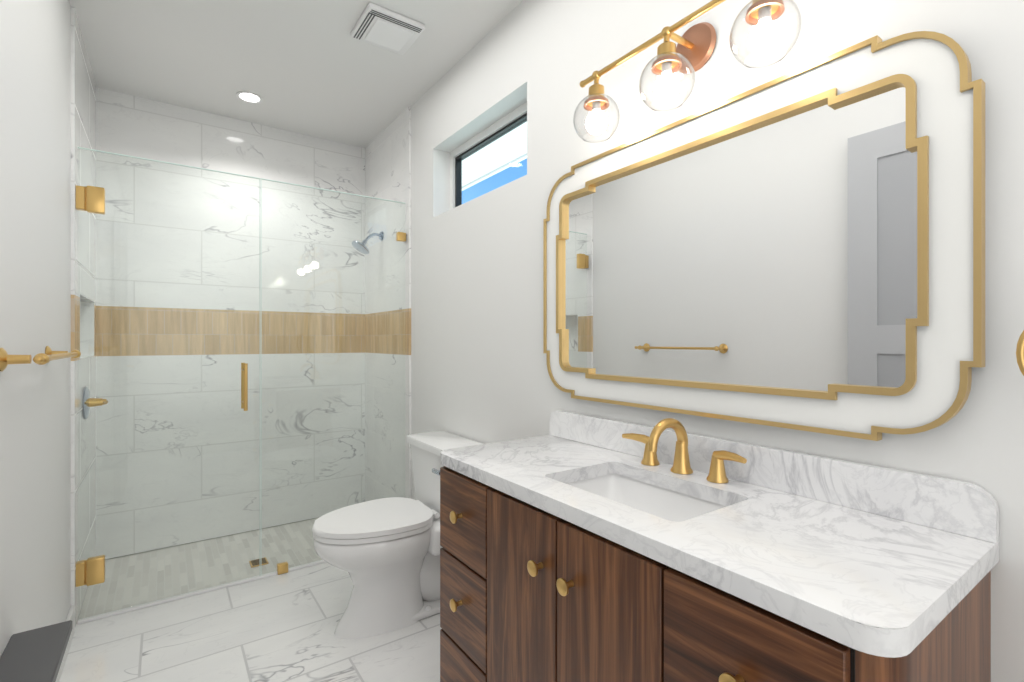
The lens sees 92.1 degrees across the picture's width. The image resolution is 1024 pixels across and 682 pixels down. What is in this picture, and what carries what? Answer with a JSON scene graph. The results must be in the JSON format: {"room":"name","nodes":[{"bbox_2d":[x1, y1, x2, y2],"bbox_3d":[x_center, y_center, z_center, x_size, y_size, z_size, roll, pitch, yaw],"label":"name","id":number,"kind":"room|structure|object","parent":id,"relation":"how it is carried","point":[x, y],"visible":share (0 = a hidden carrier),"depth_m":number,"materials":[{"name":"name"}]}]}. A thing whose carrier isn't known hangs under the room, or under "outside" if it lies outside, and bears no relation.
{"room":"bathroom","nodes":[
{"label":"bathroom","id":0,"kind":"room"},
{"bbox_2d":[0,0,70,656],"bbox_3d":[-1.215,-0.095,1.009,0.165,2.684,4.588,0,0,-35],"label":"wall","id":1,"kind":"structure","parent":0,"point":[35,307],"depth_m":1.54,"materials":[{"name":"white paint"}]},
{"bbox_2d":[0,620,71,681],"bbox_3d":[-1.157,0.788,1.176,0.120,0.028,0.396,0,0,-35],"label":"wall shelf","id":2,"kind":"object","parent":1,"relation":"attached to","point":[35,655],"visible":0.96,"depth_m":1.22,"materials":[{"name":"grey"}]},
{"bbox_2d":[0,346,80,371],"bbox_3d":[-1.385,0.046,1.473,0.089,0.059,0.670,0,0,-35],"label":"towel rail","id":3,"kind":"object","parent":1,"relation":"attached to","point":[48,356],"visible":1,"depth_m":1.23,"materials":[{"name":"gold metal"}]},
{"bbox_2d":[55,605,74,681],"bbox_3d":[-0.903,1.192,0.723,0.015,0.110,3.432,0,0,-35],"label":"baseboard","id":4,"kind":"structure","parent":1,"relation":"attached to","point":[71,614],"depth_m":2.02,"materials":[{"name":"white"}]},
{"bbox_2d":[71,7,95,626],"bbox_3d":[-2.127,-0.095,2.458,0.013,2.684,0.811,0,0,-35],"label":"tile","id":5,"kind":"structure","parent":1,"relation":"attached to","point":[83,110],"depth_m":2.31,"materials":[{"name":"tile"}]},
{"bbox_2d":[83,387,107,418],"bbox_3d":[-2.031,0.301,2.416,0.093,0.158,0.186,0,0,-35],"label":"shower valve","id":6,"kind":"object","parent":5,"relation":"attached to","point":[87,399],"depth_m":2.38,"materials":[{"name":"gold metal"}]},
{"bbox_2d":[80,293,93,359],"bbox_3d":[-2.189,-0.068,2.461,0.111,0.308,0.572,0,0,-35],"label":"shower niche","id":7,"kind":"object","parent":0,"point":[84,326],"depth_m":2.70,"materials":[{"name":"tile"}]},
{"bbox_2d":[59,517,441,681],"bbox_3d":[-0.507,1.302,1.507,1.896,0.110,4.588,0,0,-35],"label":"floor","id":8,"kind":"structure","parent":0,"point":[279,628],"depth_m":2.15,"materials":[{"name":"tile"}]},
{"bbox_2d":[76,147,405,623],"bbox_3d":[-1.294,0.196,2.613,1.547,2.101,0.118,0,0,-35],"label":"glass enclosure","id":9,"kind":"object","parent":8,"relation":"on","point":[91,569],"visible":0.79,"depth_m":2.46,"materials":[{"name":"clear glass"}]},
{"bbox_2d":[249,557,268,567],"bbox_3d":[-1.428,1.248,2.782,0.088,0.008,0.088,0,0,-35],"label":"shower drain","id":10,"kind":"object","parent":8,"relation":"on","point":[256,562],"depth_m":2.77,"materials":[{"name":"gold metal"}]},
{"bbox_2d":[312,431,482,638],"bbox_3d":[-0.526,0.865,2.247,0.724,0.764,0.502,0,0,-35],"label":"toilet","id":11,"kind":"object","parent":8,"relation":"on","point":[384,553],"visible":0.85,"depth_m":2.13,"materials":[{"name":"white ceramic"}]},
{"bbox_2d":[440,466,990,681],"bbox_3d":[0.301,0.823,1.250,0.532,0.847,1.230,0,0,-35],"label":"vanity cabinet","id":12,"kind":"object","parent":8,"relation":"on","point":[529,593],"visible":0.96,"depth_m":1.01,"materials":[{"name":"brown wood"}]},
{"bbox_2d":[441,411,998,657],"bbox_3d":[0.314,0.406,1.257,0.505,0.282,1.250,0,0,-35],"label":"countertop","id":13,"kind":"structure","parent":12,"relation":"on","point":[878,560],"depth_m":0.97,"materials":[{"name":"white stone"}]},
{"bbox_2d":[622,418,746,482],"bbox_3d":[0.426,0.284,1.333,0.165,0.153,0.391,0,0,-35],"label":"vanity faucet","id":14,"kind":"object","parent":13,"relation":"on","point":[681,465],"visible":1,"depth_m":1.33,"materials":[{"name":"gold metal"}]},
{"bbox_2d":[69,0,522,147],"bbox_3d":[-0.507,-1.492,1.507,1.896,0.110,4.588,0,0,-35],"label":"ceiling","id":15,"kind":"structure","parent":0,"point":[313,68],"depth_m":2.49,"materials":[{"name":"white paint"}]},
{"bbox_2d":[236,91,262,103],"bbox_3d":[-1.546,-1.434,2.908,0.140,0.006,0.140,0,0,-41],"label":"recessed light","id":16,"kind":"object","parent":15,"relation":"in","point":[249,97],"visible":1,"depth_m":2.88,"materials":[{"name":"white plastic"}]},
{"bbox_2d":[351,3,424,54],"bbox_3d":[-0.572,-1.422,2.268,0.260,0.029,0.260,0,0,-35],"label":"fan","id":17,"kind":"object","parent":15,"relation":"attached to","point":[384,28],"visible":0.98,"depth_m":2.24,"materials":[{"name":"white plastic"}]},
{"bbox_2d":[411,0,1023,681],"bbox_3d":[0.201,-0.095,2.006,0.165,2.684,4.588,0,0,-35],"label":"wall","id":18,"kind":"structure","parent":0,"point":[479,370],"depth_m":1.67,"materials":[{"name":"white paint"}]},
{"bbox_2d":[365,106,410,501],"bbox_3d":[-0.857,-0.095,3.353,0.013,2.684,0.811,0,0,-35],"label":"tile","id":19,"kind":"structure","parent":18,"relation":"attached to","point":[388,163],"depth_m":3.30,"materials":[{"name":"tile"}]},
{"bbox_2d":[352,231,383,253],"bbox_3d":[-0.976,-0.671,3.332,0.204,0.169,0.128,0,0,-35],"label":"shower head","id":20,"kind":"object","parent":19,"relation":"attached to","point":[361,245],"depth_m":3.31},
{"bbox_2d":[450,102,526,209],"bbox_3d":[-0.082,-0.889,2.494,0.055,0.388,0.879,0,0,-35],"label":"window","id":21,"kind":"structure","parent":18,"relation":"in","point":[511,121],"depth_m":2.59,"materials":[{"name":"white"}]},
{"bbox_2d":[462,121,526,190],"bbox_3d":[0.067,-1.418,3.007,0.748,0.170,4.400,0,0,-35],"label":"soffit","id":22,"kind":"structure","parent":18,"relation":"attached to","point":[507,154],"depth_m":3.63,"materials":[{"name":"white"}]},
{"bbox_2d":[573,0,801,142],"bbox_3d":[0.441,-0.767,1.343,0.204,0.258,0.676,0,0,-35],"label":"sconce","id":23,"kind":"object","parent":18,"relation":"attached to","point":[692,52],"visible":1,"depth_m":1.32,"materials":[{"name":"gold metal"}]},
{"bbox_2d":[543,31,984,440],"bbox_3d":[0.496,-0.213,1.415,0.029,0.842,1.262,0,0,-35],"label":"wall mirror","id":24,"kind":"object","parent":18,"relation":"attached to","point":[802,248],"visible":1,"depth_m":1.17,"materials":[{"name":"gold metal"}]},
{"bbox_2d":[1016,330,1023,375],"bbox_3d":[0.926,0.008,0.780,0.060,0.200,0.176,0,0,-35],"label":"towel ring","id":25,"kind":"object","parent":18,"relation":"attached to","point":[1020,352],"visible":1,"depth_m":0.83,"materials":[{"name":"gold metal"}]},
{"bbox_3d":[-1.780,-0.095,3.315,1.896,2.684,0.165,0,0,-35],"label":"wall","id":26,"kind":"structure","parent":0,"visible":0},
{"bbox_2d":[96,87,364,558],"bbox_3d":[-1.729,-0.095,3.242,1.566,2.684,0.013,0,0,-35],"label":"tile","id":27,"kind":"structure","parent":26,"relation":"attached to","point":[131,125],"depth_m":3.15,"materials":[{"name":"tile"}]}
]}

